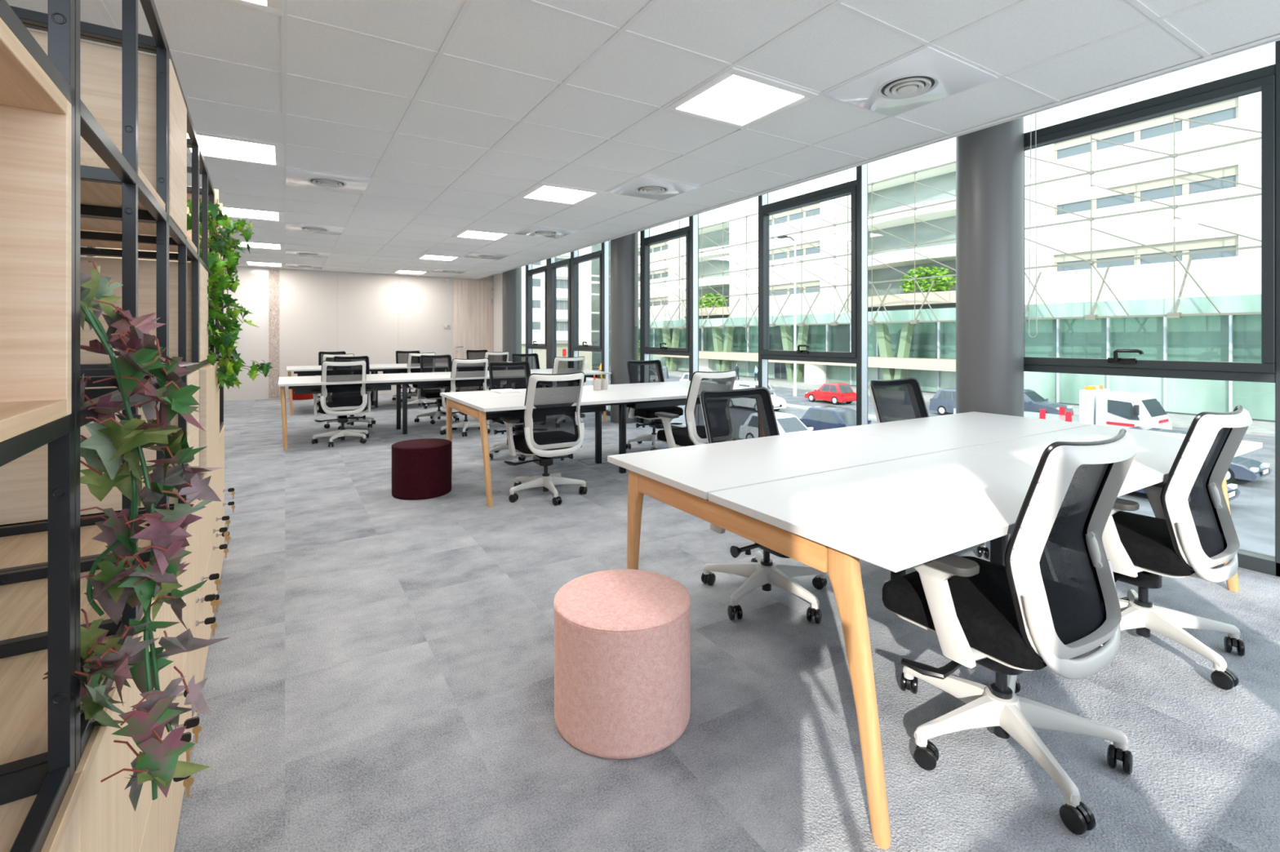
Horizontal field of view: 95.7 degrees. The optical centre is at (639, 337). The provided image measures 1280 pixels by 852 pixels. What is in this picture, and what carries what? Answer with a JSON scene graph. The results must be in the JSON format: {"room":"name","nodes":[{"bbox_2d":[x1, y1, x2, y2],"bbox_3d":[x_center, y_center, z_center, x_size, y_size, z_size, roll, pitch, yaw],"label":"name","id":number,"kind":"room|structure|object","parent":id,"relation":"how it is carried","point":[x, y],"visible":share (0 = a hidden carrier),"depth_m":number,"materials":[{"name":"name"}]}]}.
{"room":"open-plan office","nodes":[
{"label":"open-plan office","id":0,"kind":"room"},
{"bbox_2d":[208,266,493,401],"bbox_3d":[-6.904,-0.326,12.230,8.400,3.160,0.130,0,0,-31],"label":"wall","id":1,"kind":"structure","parent":0,"point":[375,317],"depth_m":12.43,"materials":[{"name":"white paint"}]},
{"bbox_2d":[268,269,279,398],"bbox_3d":[-7.470,-0.075,11.831,0.183,2.618,0.002,0,0,-31],"label":"wall panel","id":2,"kind":"object","parent":1,"relation":"attached to","point":[273,275],"depth_m":11.83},
{"bbox_2d":[453,280,493,359],"bbox_3d":[-3.989,-0.062,13.900,0.931,2.612,0.085,0,0,-31],"label":"door","id":3,"kind":"structure","parent":1,"relation":"in","point":[473,301],"depth_m":13.89,"materials":[{"name":"brown wood"}]},
{"bbox_2d":[476,34,1279,279],"bbox_3d":[0.048,-1.648,7.505,0.054,0.512,15.250,0,0,-31],"label":"trim","id":4,"kind":"structure","parent":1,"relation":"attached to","point":[1275,38],"depth_m":3.74,"materials":[{"name":"white"}]},
{"bbox_2d":[493,272,502,352],"bbox_3d":[-3.208,-0.326,13.826,0.270,3.160,1.032,0,0,-31],"label":"wall","id":5,"kind":"structure","parent":0,"point":[497,278],"depth_m":13.91,"materials":[{"name":"white paint"}]},
{"bbox_2d":[5,0,1279,279],"bbox_3d":[-3.333,-1.434,5.434,7.944,0.060,15.250,0,0,-31],"label":"ceiling","id":6,"kind":"structure","parent":0,"point":[452,111],"depth_m":3.28,"materials":[{"name":"tile"}]},
{"bbox_2d":[186,131,284,168],"bbox_3d":[-3.043,-1.404,4.329,0.650,0.012,0.650,0,0,-31],"label":"recessed light","id":7,"kind":"object","parent":6,"relation":"in","point":[212,146],"visible":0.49,"depth_m":4.33,"materials":[{"name":"white paint"}]},
{"bbox_2d":[217,0,282,16],"bbox_3d":[-1.664,-1.404,2.078,0.650,0.012,0.650,0,0,-31],"label":"recessed light","id":8,"kind":"object","parent":6,"relation":"in","point":[272,6],"visible":1,"depth_m":2.44,"materials":[{"name":"white paint"}]},
{"bbox_2d":[222,205,284,222],"bbox_3d":[-4.422,-1.404,6.580,0.650,0.012,0.650,0,0,-31],"label":"recessed light","id":9,"kind":"object","parent":6,"relation":"in","point":[233,212],"visible":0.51,"depth_m":6.59,"materials":[{"name":"white paint"}]},
{"bbox_2d":[237,240,284,250],"bbox_3d":[-5.800,-1.404,8.832,0.650,0.012,0.650,0,0,-31],"label":"recessed light","id":10,"kind":"object","parent":6,"relation":"in","point":[253,245],"visible":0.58,"depth_m":8.83,"materials":[{"name":"white paint"}]},
{"bbox_2d":[238,242,279,248],"bbox_3d":[-5.800,-1.405,8.832,0.536,0.007,0.536,0,0,-31],"label":"diffuser","id":11,"kind":"object","parent":10,"relation":"attached to","point":[253,245],"depth_m":8.88,"materials":[{"name":"white plastic"}]},
{"bbox_2d":[285,249,330,257],"bbox_3d":[-5.582,-1.393,9.739,0.644,0.031,0.644,0,0,-31],"label":"ceiling vent","id":12,"kind":"object","parent":6,"relation":"in","point":[299,253],"visible":1,"depth_m":9.66,"materials":[{"name":"white metal"}]},
{"bbox_2d":[285,222,344,235],"bbox_3d":[-4.204,-1.393,7.488,0.644,0.031,0.644,0,0,-31],"label":"ceiling vent","id":13,"kind":"object","parent":6,"relation":"in","point":[295,227],"visible":1,"depth_m":7.43,"materials":[{"name":"white metal"}]},
{"bbox_2d":[285,168,370,194],"bbox_3d":[-2.825,-1.393,5.237,0.644,0.031,0.644,0,0,-31],"label":"ceiling vent","id":14,"kind":"object","parent":6,"relation":"in","point":[294,177],"visible":1,"depth_m":5.18,"materials":[{"name":"white metal"}]},
{"bbox_2d":[416,253,462,261],"bbox_3d":[-3.549,-1.404,10.211,0.650,0.012,0.650,0,0,-31],"label":"recessed light","id":15,"kind":"object","parent":6,"relation":"in","point":[431,257],"visible":1,"depth_m":10.15,"materials":[{"name":"white paint"}]},
{"bbox_2d":[452,229,512,240],"bbox_3d":[-2.170,-1.404,7.959,0.650,0.012,0.650,0,0,-31],"label":"recessed light","id":16,"kind":"object","parent":6,"relation":"in","point":[465,233],"visible":1,"depth_m":7.96,"materials":[{"name":"white paint"}]},
{"bbox_2d":[457,231,506,239],"bbox_3d":[-2.170,-1.405,7.959,0.536,0.007,0.536,0,0,-31],"label":"diffuser","id":17,"kind":"object","parent":16,"relation":"attached to","point":[465,234],"depth_m":7.96,"materials":[{"name":"white plastic"}]},
{"bbox_2d":[463,252,510,259],"bbox_3d":[-2.642,-1.393,9.992,0.644,0.031,0.644,0,0,-31],"label":"ceiling vent","id":18,"kind":"object","parent":6,"relation":"in","point":[474,255],"visible":1,"depth_m":9.93,"materials":[{"name":"white metal"}]},
{"bbox_2d":[514,226,577,238],"bbox_3d":[-1.263,-1.393,7.741,0.644,0.031,0.644,0,0,-31],"label":"ceiling vent","id":19,"kind":"object","parent":6,"relation":"in","point":[532,230],"visible":1,"depth_m":7.70,"materials":[{"name":"white metal"}]},
{"bbox_2d":[516,182,604,205],"bbox_3d":[-0.791,-1.404,5.708,0.650,0.012,0.650,0,0,-31],"label":"recessed light","id":20,"kind":"object","parent":6,"relation":"in","point":[548,193],"visible":1,"depth_m":5.68,"materials":[{"name":"white paint"}]},
{"bbox_2d":[524,186,594,204],"bbox_3d":[-0.791,-1.405,5.708,0.536,0.007,0.536,0,0,-31],"label":"diffuser","id":21,"kind":"object","parent":20,"relation":"attached to","point":[545,193],"depth_m":5.72,"materials":[{"name":"white plastic"}]},
{"bbox_2d":[606,176,700,200],"bbox_3d":[0.116,-1.393,5.490,0.644,0.031,0.644,0,0,-31],"label":"ceiling vent","id":22,"kind":"object","parent":6,"relation":"in","point":[642,187],"visible":1,"depth_m":5.43,"materials":[{"name":"white metal"}]},
{"bbox_2d":[662,67,818,129],"bbox_3d":[0.587,-1.404,3.457,0.650,0.012,0.650,0,0,-31],"label":"recessed light","id":23,"kind":"object","parent":6,"relation":"in","point":[736,98],"visible":1,"depth_m":3.41,"materials":[{"name":"white paint"}]},
{"bbox_2d":[676,75,803,124],"bbox_3d":[0.587,-1.405,3.457,0.536,0.007,0.536,0,0,-31],"label":"diffuser","id":24,"kind":"object","parent":23,"relation":"attached to","point":[734,100],"depth_m":3.43,"materials":[{"name":"white plastic"}]},
{"bbox_2d":[822,46,998,116],"bbox_3d":[1.495,-1.393,3.238,0.644,0.031,0.644,0,0,-31],"label":"ceiling vent","id":25,"kind":"object","parent":6,"relation":"in","point":[927,75],"visible":1,"depth_m":3.19,"materials":[{"name":"white metal"}]},
{"bbox_2d":[173,393,1279,851],"bbox_3d":[-2.868,1.314,5.660,8.220,0.120,15.550,0,0,-31],"label":"floor","id":26,"kind":"structure","parent":0,"point":[382,680],"depth_m":1.96,"materials":[{"name":"carpet"}]},
{"bbox_2d":[0,771,83,851],"bbox_3d":[-0.595,0.879,0.234,0.500,0.750,0.796,0,0,-33],"label":"base cabinet","id":27,"kind":"object","parent":26,"relation":"on","point":[63,836],"visible":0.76,"depth_m":0.62,"materials":[{"name":"brown wood"}]},
{"bbox_2d":[0,0,75,851],"bbox_3d":[-0.615,-0.087,0.220,0.428,1.182,0.795,0,0,-33],"label":"frame","id":28,"kind":"object","parent":27,"relation":"on","point":[51,780],"visible":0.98,"depth_m":0.65,"materials":[{"name":"black metal"}]},
{"bbox_2d":[0,17,71,442],"bbox_3d":[-0.716,-0.088,0.385,0.422,0.348,0.360,0,0,-33],"label":"box","id":29,"kind":"object","parent":28,"relation":"on","point":[35,115],"visible":1,"depth_m":0.62,"materials":[{"name":"beige wood"}]},
{"bbox_2d":[0,561,194,851],"bbox_3d":[-1.031,0.879,0.901,0.500,0.750,0.796,0,0,-33],"label":"base cabinet","id":30,"kind":"object","parent":26,"relation":"on","point":[108,821],"visible":0.44,"depth_m":0.87,"materials":[{"name":"brown wood"}]},
{"bbox_2d":[0,0,168,776],"bbox_3d":[-1.051,-0.087,0.887,0.428,1.182,0.795,0,0,-33],"label":"frame","id":31,"kind":"object","parent":30,"relation":"on","point":[123,171],"visible":0.46,"depth_m":0.99,"materials":[{"name":"black metal"}]},
{"bbox_2d":[80,157,165,211],"bbox_3d":[-1.157,-0.295,1.057,0.416,0.018,0.372,0,0,-33],"label":"oak shelf","id":32,"kind":"object","parent":31,"relation":"attached to","point":[91,193],"visible":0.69,"depth_m":1.15,"materials":[{"name":"beige wood"}]},
{"bbox_2d":[42,260,229,812],"bbox_3d":[-0.647,0.235,0.750,0.195,0.663,0.259,0,0,-33],"label":"ivy","id":33,"kind":"object","parent":31,"relation":"hanging from","point":[111,442],"visible":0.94,"depth_m":0.73,"materials":[{"name":"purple plant"}]},
{"bbox_2d":[0,498,217,851],"bbox_3d":[-1.468,0.879,1.568,0.500,0.750,0.797,0,0,-33],"label":"base cabinet","id":34,"kind":"object","parent":26,"relation":"on","point":[18,550],"visible":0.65,"depth_m":1.49,"materials":[{"name":"brown wood"}]},
{"bbox_2d":[0,22,199,572],"bbox_3d":[-1.488,-0.087,1.555,0.428,1.182,0.796,0,0,-33],"label":"frame","id":35,"kind":"object","parent":34,"relation":"on","point":[186,252],"visible":0.28,"depth_m":1.66,"materials":[{"name":"black metal"}]},
{"bbox_2d":[0,369,199,524],"bbox_3d":[-1.609,0.295,1.713,0.462,0.371,0.348,0,0,-33],"label":"wood panel","id":36,"kind":"object","parent":35,"relation":"in","point":[24,481],"visible":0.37,"depth_m":1.53,"materials":[{"name":"beige wood"}]},
{"bbox_2d":[28,30,186,237],"bbox_3d":[-1.376,-0.470,1.394,0.422,0.368,0.356,0,0,-33],"label":"wood panel","id":37,"kind":"object","parent":35,"relation":"on","point":[100,65],"visible":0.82,"depth_m":1.33,"materials":[{"name":"beige wood"}]},
{"bbox_2d":[80,229,197,253],"bbox_3d":[-1.593,-0.295,1.724,0.416,0.018,0.330,0,0,-33],"label":"oak shelf","id":38,"kind":"object","parent":35,"relation":"attached to","point":[91,243],"visible":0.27,"depth_m":1.80,"materials":[{"name":"beige wood"}]},
{"bbox_2d":[200,453,228,681],"bbox_3d":[-1.904,0.879,2.236,0.500,0.750,0.796,0,0,-33],"label":"base cabinet","id":39,"kind":"object","parent":26,"relation":"on","point":[207,523],"visible":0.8,"depth_m":2.25,"materials":[{"name":"brown wood"}]},
{"bbox_2d":[80,144,214,479],"bbox_3d":[-1.924,-0.087,2.222,0.428,1.182,0.795,0,0,-33],"label":"frame","id":40,"kind":"object","parent":39,"relation":"on","point":[207,188],"visible":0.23,"depth_m":2.33,"materials":[{"name":"black metal"}]},
{"bbox_2d":[80,256,208,364],"bbox_3d":[-1.832,-0.088,2.055,0.462,0.348,0.355,0,0,-33],"label":"box","id":41,"kind":"object","parent":40,"relation":"in","point":[112,268],"visible":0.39,"depth_m":1.96,"materials":[{"name":"beige wood"}]},
{"bbox_2d":[199,361,219,474],"bbox_3d":[-1.913,0.295,2.232,0.440,0.371,0.740,0,0,-33],"label":"box","id":42,"kind":"object","parent":40,"relation":"in","point":[209,395],"visible":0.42,"depth_m":2.12,"materials":[{"name":"beige wood"}]},
{"bbox_2d":[186,198,273,391],"bbox_3d":[-1.829,-0.214,2.560,0.354,0.892,0.663,0,0,-33],"label":"ivy","id":43,"kind":"object","parent":40,"relation":"hanging from","point":[223,244],"visible":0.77,"depth_m":2.49,"materials":[{"name":"green plant"}]},
{"bbox_2d":[215,425,235,594],"bbox_3d":[-2.341,0.879,2.903,0.500,0.750,0.797,0,0,-33],"label":"base cabinet","id":44,"kind":"object","parent":26,"relation":"on","point":[220,517],"visible":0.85,"depth_m":2.97,"materials":[{"name":"brown wood"}]},
{"bbox_2d":[93,192,223,433],"bbox_3d":[-2.361,-0.087,2.890,0.428,1.182,0.796,0,0,-33],"label":"frame","id":45,"kind":"object","parent":44,"relation":"on","point":[219,353],"visible":0.02,"depth_m":3.32,"materials":[{"name":"black metal"}]},
{"bbox_2d":[95,186,222,262],"bbox_3d":[-2.243,-0.488,2.730,0.435,0.404,0.355,0,0,-33],"label":"planter box","id":46,"kind":"object","parent":45,"relation":"on","point":[216,191],"visible":0.1,"depth_m":2.65,"materials":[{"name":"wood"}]},
{"bbox_2d":[311,360,373,447],"bbox_3d":[-3.568,0.760,6.956,0.652,0.987,0.656,0,0,-31],"label":"office chair","id":47,"kind":"object","parent":26,"relation":"on","point":[341,401],"visible":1,"depth_m":6.78,"materials":[{"name":"grey plastic"}]},
{"bbox_2d":[324,355,376,430],"bbox_3d":[-4.046,0.760,8.119,0.671,0.987,0.622,0,0,-29],"label":"office chair","id":48,"kind":"object","parent":26,"relation":"on","point":[350,421],"visible":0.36,"depth_m":8.23,"materials":[{"name":"grey fabric"}]},
{"bbox_2d":[286,361,512,416],"bbox_3d":[-4.221,0.884,10.839,4.078,0.740,1.395,0,0,-31],"label":"desk","id":49,"kind":"object","parent":26,"relation":"on","point":[301,371],"visible":0.41,"depth_m":10.06,"materials":[{"name":"grey laminate"}]},
{"bbox_2d":[391,350,424,401],"bbox_3d":[-4.622,0.760,11.625,0.652,0.987,0.647,0,0,-31],"label":"office chair","id":50,"kind":"object","parent":26,"relation":"on","point":[402,357],"visible":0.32,"depth_m":11.70,"materials":[{"name":"grey fabric"}]},
{"bbox_2d":[400,352,436,408],"bbox_3d":[-3.947,0.760,10.411,0.673,0.987,0.628,0,0,-31],"label":"office chair","id":51,"kind":"object","parent":26,"relation":"on","point":[413,359],"visible":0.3,"depth_m":10.20,"materials":[{"name":"grey plastic"}]},
{"bbox_2d":[391,438,451,500],"bbox_3d":[-1.762,1.052,4.687,0.457,0.403,0.457,0,0,-31],"label":"pouf","id":52,"kind":"object","parent":26,"relation":"on","point":[421,468],"visible":1,"depth_m":4.50,"materials":[{"name":"red fabric"}]},
{"bbox_2d":[391,438,451,449],"bbox_3d":[-1.762,0.857,4.687,0.456,0.012,0.456,0,0,-31],"label":"cushion","id":53,"kind":"object","parent":52,"relation":"on","point":[425,443],"depth_m":4.62,"materials":[{"name":"red fabric"}]},
{"bbox_2d":[413,355,459,424],"bbox_3d":[-3.032,0.760,8.702,0.672,0.987,0.624,0,0,-31],"label":"office chair","id":54,"kind":"object","parent":26,"relation":"on","point":[428,363],"visible":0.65,"depth_m":8.74,"materials":[{"name":"grey"}]},
{"bbox_2d":[278,368,611,450],"bbox_3d":[-2.559,0.884,8.045,4.171,0.740,1.395,0,0,-31],"label":"desk","id":55,"kind":"object","parent":26,"relation":"on","point":[377,382],"visible":0.58,"depth_m":7.46,"materials":[{"name":"grey laminate"}]},
{"bbox_2d":[293,385,391,394],"bbox_3d":[-3.745,0.627,7.319,1.070,0.098,0.340,0,0,-31],"label":"cable tray","id":56,"kind":"object","parent":55,"relation":"on","point":[297,391],"depth_m":7.04,"materials":[{"name":"black metal"}]},
{"bbox_2d":[412,381,489,389],"bbox_3d":[-2.559,0.627,8.045,1.070,0.098,0.340,0,0,-31],"label":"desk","id":57,"kind":"object","parent":55,"relation":"on","point":[420,385],"depth_m":7.72,"materials":[{"name":"black metal"}]},
{"bbox_2d":[437,358,490,436],"bbox_3d":[-2.293,0.760,7.628,0.656,0.987,0.667,0,0,-31],"label":"office chair","id":58,"kind":"object","parent":26,"relation":"on","point":[460,368],"visible":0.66,"depth_m":7.46,"materials":[{"name":"grey plastic"}]},
{"bbox_2d":[484,351,509,390],"bbox_3d":[-2.803,0.760,11.127,0.672,0.987,0.633,0,0,-31],"label":"office chair","id":59,"kind":"object","parent":26,"relation":"on","point":[500,357],"visible":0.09,"depth_m":10.91,"materials":[{"name":"grey plastic"}]},
{"bbox_2d":[486,361,530,461],"bbox_3d":[-1.312,0.760,6.153,0.663,0.987,0.641,0,0,-31],"label":"office chair","id":60,"kind":"object","parent":26,"relation":"on","point":[503,375],"visible":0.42,"depth_m":6.30,"materials":[{"name":"grey fabric"}]},
{"bbox_2d":[502,266,521,361],"bbox_3d":[-2.862,-0.326,12.964,0.420,3.160,0.420,0,0,-31],"label":"column","id":61,"kind":"structure","parent":26,"relation":"on","point":[511,279],"depth_m":12.78,"materials":[{"name":"grey paint"}]},
{"bbox_2d":[511,353,539,369],"bbox_3d":[-1.785,0.760,9.461,0.656,0.987,0.645,0,0,-33],"label":"office chair","id":62,"kind":"object","parent":26,"relation":"on","point":[532,358],"visible":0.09,"depth_m":9.71,"materials":[{"name":"grey"}]},
{"bbox_2d":[525,263,546,354],"bbox_3d":[-2.130,-0.326,12.017,0.181,3.160,1.280,0,0,-31],"label":"window","id":63,"kind":"structure","parent":26,"relation":"on","point":[530,272],"depth_m":12.40,"materials":[{"name":"grey"}]},
{"bbox_2d":[499,371,587,505],"bbox_3d":[-0.743,0.760,4.612,0.652,0.987,0.663,0,0,-31],"label":"office chair","id":64,"kind":"object","parent":26,"relation":"on","point":[554,429],"visible":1,"depth_m":4.45,"materials":[{"name":"grey plastic"}]},
{"bbox_2d":[551,356,586,422],"bbox_3d":[-1.104,0.760,8.376,0.655,0.987,0.645,0,0,-28],"label":"office chair","id":65,"kind":"object","parent":26,"relation":"on","point":[562,365],"visible":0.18,"depth_m":8.14,"materials":[{"name":"grey plastic"}]},
{"bbox_2d":[570,249,602,412],"bbox_3d":[-0.925,-0.326,10.048,0.181,3.160,1.256,0,0,-31],"label":"window","id":66,"kind":"structure","parent":26,"relation":"on","point":[575,260],"depth_m":10.44,"materials":[{"name":"grey"}]},
{"bbox_2d":[440,381,774,506],"bbox_3d":[-0.265,0.884,5.545,2.884,0.740,1.395,0,0,-31],"label":"desk","id":67,"kind":"object","parent":26,"relation":"on","point":[482,406],"visible":0.6,"depth_m":5.22,"materials":[{"name":"grey laminate"}]},
{"bbox_2d":[485,405,605,420],"bbox_3d":[-0.880,0.627,5.169,1.122,0.098,0.340,0,0,-31],"label":"cable tray","id":68,"kind":"object","parent":67,"relation":"on","point":[591,409],"depth_m":4.89,"materials":[{"name":"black metal"}]},
{"bbox_2d":[617,400,686,408],"bbox_3d":[0.350,0.627,5.922,1.122,0.098,0.340,0,0,-31],"label":"cable tray","id":69,"kind":"object","parent":67,"relation":"on","point":[650,405],"depth_m":5.64,"materials":[{"name":"black metal"}]},
{"bbox_2d":[601,240,641,423],"bbox_3d":[-0.257,-0.326,9.026,0.110,3.160,1.270,0,0,-31],"label":"window","id":70,"kind":"structure","parent":26,"relation":"on","point":[605,246],"depth_m":9.49,"materials":[{"name":"grey"}]},
{"bbox_2d":[553,568,690,759],"bbox_3d":[-0.058,1.056,1.940,0.456,0.395,0.456,0,0,-31],"label":"pouf","id":71,"kind":"object","parent":26,"relation":"on","point":[622,637],"visible":1,"depth_m":1.76,"materials":[{"name":"pink fabric"}]},
{"bbox_2d":[554,568,690,631],"bbox_3d":[-0.058,0.865,1.940,0.455,0.012,0.455,0,0,-31],"label":"cushion","id":72,"kind":"object","parent":71,"relation":"on","point":[618,600],"depth_m":1.88,"materials":[{"name":"pink fabric"}]},
{"bbox_2d":[610,231,638,423],"bbox_3d":[-0.235,-0.326,8.674,0.420,3.160,0.420,0,0,-31],"label":"column","id":73,"kind":"structure","parent":26,"relation":"on","point":[624,282],"depth_m":8.49,"materials":[{"name":"grey paint"}]},
{"bbox_2d":[626,360,683,450],"bbox_3d":[0.143,0.760,6.623,0.670,0.987,0.621,0,0,-29],"label":"office chair","id":74,"kind":"object","parent":26,"relation":"on","point":[639,371],"visible":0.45,"depth_m":6.60,"materials":[{"name":"grey fabric"}]},
{"bbox_2d":[640,226,688,428],"bbox_3d":[0.342,-0.326,7.981,0.181,3.160,1.239,0,0,-31],"label":"window","id":75,"kind":"structure","parent":26,"relation":"on","point":[646,241],"depth_m":8.37,"materials":[{"name":"grey"}]},
{"bbox_2d":[688,213,698,381],"bbox_3d":[1.018,-0.326,6.944,0.110,3.160,1.305,0,0,-31],"label":"window","id":76,"kind":"structure","parent":26,"relation":"on","point":[694,220],"depth_m":7.44,"materials":[{"name":"grey"}]},
{"bbox_2d":[654,369,736,448],"bbox_3d":[0.470,0.760,4.918,0.652,0.987,0.651,0,0,-34],"label":"office chair","id":77,"kind":"object","parent":26,"relation":"on","point":[695,432],"visible":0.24,"depth_m":4.68,"materials":[{"name":"grey plastic"}]},
{"bbox_2d":[700,386,826,623],"bbox_3d":[0.627,0.760,2.805,0.652,0.987,0.646,0,0,-31],"label":"office chair","id":78,"kind":"object","parent":26,"relation":"on","point":[734,415],"visible":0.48,"depth_m":2.89,"materials":[{"name":"grey plastic"}]},
{"bbox_2d":[758,179,856,389],"bbox_3d":[1.658,-0.326,5.832,0.181,3.160,1.307,0,0,-31],"label":"window","id":79,"kind":"structure","parent":26,"relation":"on","point":[765,210],"depth_m":6.03,"materials":[{"name":"grey metal"}]},
{"bbox_2d":[856,164,867,426],"bbox_3d":[2.359,-0.326,4.755,0.110,3.160,1.307,0,0,-31],"label":"window frame","id":80,"kind":"structure","parent":26,"relation":"on","point":[861,171],"depth_m":5.26,"materials":[{"name":"grey metal"}]},
{"bbox_2d":[868,377,989,558],"bbox_3d":[1.757,0.760,3.530,0.655,0.987,0.664,0,0,-29],"label":"office chair","id":81,"kind":"object","parent":26,"relation":"on","point":[901,399],"visible":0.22,"depth_m":3.74,"materials":[{"name":"grey fabric"}]},
{"bbox_2d":[607,411,1262,849],"bbox_3d":[1.452,0.884,2.677,2.884,0.740,1.395,0,0,-31],"label":"desk","id":82,"kind":"object","parent":26,"relation":"on","point":[900,495],"visible":0.77,"depth_m":2.04,"materials":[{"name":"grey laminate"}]},
{"bbox_2d":[955,117,1023,417],"bbox_3d":[2.518,-0.326,4.180,0.420,3.160,0.420,0,0,-31],"label":"column","id":83,"kind":"structure","parent":26,"relation":"on","point":[989,161],"depth_m":4.00,"materials":[{"name":"grey paint"}]},
{"bbox_2d":[882,428,1137,835],"bbox_3d":[1.108,0.760,1.810,0.652,0.987,0.647,0,0,-31],"label":"office chair","id":84,"kind":"object","parent":26,"relation":"on","point":[1053,602],"visible":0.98,"depth_m":1.63,"materials":[{"name":"grey plastic"}]},
{"bbox_2d":[1023,64,1279,577],"bbox_3d":[3.013,-0.326,3.619,0.181,3.160,1.361,0,0,-31],"label":"window","id":85,"kind":"structure","parent":26,"relation":"on","point":[1262,79],"depth_m":3.27,"materials":[{"name":"grey"}]},
{"bbox_2d":[1028,113,1037,337],"bbox_3d":[2.699,-0.872,3.980,0.005,1.747,0.056,0,0,-31],"label":"chain","id":86,"kind":"object","parent":85,"relation":"hanging from","point":[1035,113],"visible":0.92,"depth_m":3.97,"materials":[{"name":"grey"}]},
{"bbox_2d":[1098,404,1252,689],"bbox_3d":[2.068,0.760,2.406,0.652,0.987,0.654,0,0,-31],"label":"office chair","id":87,"kind":"object","parent":26,"relation":"on","point":[1192,532],"visible":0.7,"depth_m":2.21,"materials":[{"name":"grey plastic"}]},
{"bbox_2d":[1275,40,1279,576],"bbox_3d":[3.662,-0.326,2.627,0.110,3.160,1.055,0,0,-31],"label":"window","id":88,"kind":"structure","parent":26,"relation":"on","point":[1277,43],"depth_m":3.04,"materials":[{"name":"grey metal"}]},
{"label":"outside","id":89,"kind":"structure","parent":0,"visible":0},
{"bbox_2d":[583,368,1275,556],"bbox_3d":[15.676,5.054,103.410,125.250,0.400,280.000,0,0,-31],"label":"road","id":90,"kind":"structure","parent":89,"point":[1252,513],"depth_m":18.14,"materials":[{"name":"grey asphalt"}]},
{"bbox_2d":[521,246,591,370],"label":"window","id":91,"kind":"structure","parent":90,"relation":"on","point":[584,268],"depth_m":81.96,"materials":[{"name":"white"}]},
{"bbox_2d":[591,240,610,366],"bbox_3d":[-8.708,-6.146,98.995,11.450,22.000,10.060,0,0,-31],"label":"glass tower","id":92,"kind":"structure","parent":90,"relation":"on","point":[596,356],"depth_m":94.08,"materials":[{"name":"white"}]},
{"bbox_2d":[733,380,786,410],"bbox_3d":[7.677,3.945,39.162,2.080,1.818,4.325,0,0,-31],"label":"car","id":93,"kind":"object","parent":90,"relation":"on","point":[778,402],"visible":0.2,"depth_m":38.23,"materials":[{"name":"white metal"}]},
{"bbox_2d":[777,235,796,396],"bbox_3d":[12.229,-1.806,48.221,1.594,13.320,0.668,0,0,38],"label":"street lamp","id":94,"kind":"object","parent":90,"relation":"on","point":[780,237],"visible":1,"depth_m":47.89,"materials":[{"name":"grey metal"}]},
{"bbox_2d":[774,411,813,435],"bbox_3d":[6.311,4.125,25.309,2.000,1.458,4.025,0,0,-31],"label":"car","id":95,"kind":"object","parent":90,"relation":"on","point":[788,424],"visible":0.12,"depth_m":24.98,"materials":[{"name":"white metal"}]},
{"bbox_2d":[804,382,856,404],"bbox_3d":[14.145,4.105,43.153,1.900,1.498,3.525,0,0,-31],"label":"car","id":96,"kind":"object","parent":90,"relation":"on","point":[836,393],"visible":0.99,"depth_m":42.10,"materials":[{"name":"red metal"}]},
{"bbox_2d":[799,405,871,431],"bbox_3d":[9.670,4.120,27.484,2.040,1.468,4.225,0,0,-31],"label":"car","id":97,"kind":"object","parent":90,"relation":"on","point":[821,417],"visible":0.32,"depth_m":27.47,"materials":[{"name":"blue metal"}]},
{"bbox_2d":[591,366,1275,436],"bbox_3d":[24.509,4.784,44.325,5.700,0.140,170.000,0,0,-31],"label":"sidewalk","id":98,"kind":"structure","parent":90,"relation":"on","point":[1256,428],"depth_m":36.81,"materials":[{"name":"grey concrete"}]},
{"bbox_2d":[609,42,1275,420],"bbox_3d":[23.497,-8.496,56.604,10.800,26.500,108.000,0,0,-31],"label":"office building","id":99,"kind":"structure","parent":90,"relation":"on","point":[1148,232],"depth_m":41.31,"materials":[{"name":"white"}]},
{"bbox_2d":[698,293,728,308],"bbox_3d":[9.287,-4.837,76.610,2.132,2.110,6.477,0,0,-31],"label":"bush","id":100,"kind":"object","parent":99,"relation":"on","point":[710,301],"visible":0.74,"depth_m":75.95,"materials":[{"name":"green plant"}]},
{"bbox_2d":[897,265,955,293],"bbox_3d":[25.161,-5.093,50.776,2.138,2.453,5.394,0,0,-31],"label":"bush","id":101,"kind":"object","parent":99,"relation":"on","point":[942,281],"visible":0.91,"depth_m":50.46,"materials":[{"name":"green plant"}]},
{"bbox_2d":[928,387,955,415],"bbox_3d":[20.300,4.035,35.401,2.130,1.638,4.425,0,0,-31],"label":"car","id":102,"kind":"object","parent":90,"relation":"on","point":[944,402],"visible":0.38,"depth_m":36.04,"materials":[{"name":"blue metal"}]},
{"bbox_2d":[1023,389,1073,415],"bbox_3d":[23.694,4.035,35.603,2.130,1.638,4.425,0,0,-31],"label":"car","id":103,"kind":"object","parent":90,"relation":"on","point":[1033,402],"visible":0.26,"depth_m":34.48,"materials":[{"name":"blue"}]},
{"bbox_2d":[953,385,1172,429],"bbox_3d":[20.392,3.562,28.741,2.520,2.585,8.680,0,0,-31],"label":"truck","id":104,"kind":"object","parent":90,"relation":"on","point":[1099,406],"visible":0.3,"depth_m":25.85,"materials":[{"name":"grey metal"}]},
{"bbox_2d":[1128,426,1272,483],"bbox_3d":[19.404,4.130,20.780,2.040,1.448,4.225,0,0,-31],"label":"car","id":105,"kind":"object","parent":90,"relation":"on","point":[1240,468],"visible":0.29,"depth_m":19.07,"materials":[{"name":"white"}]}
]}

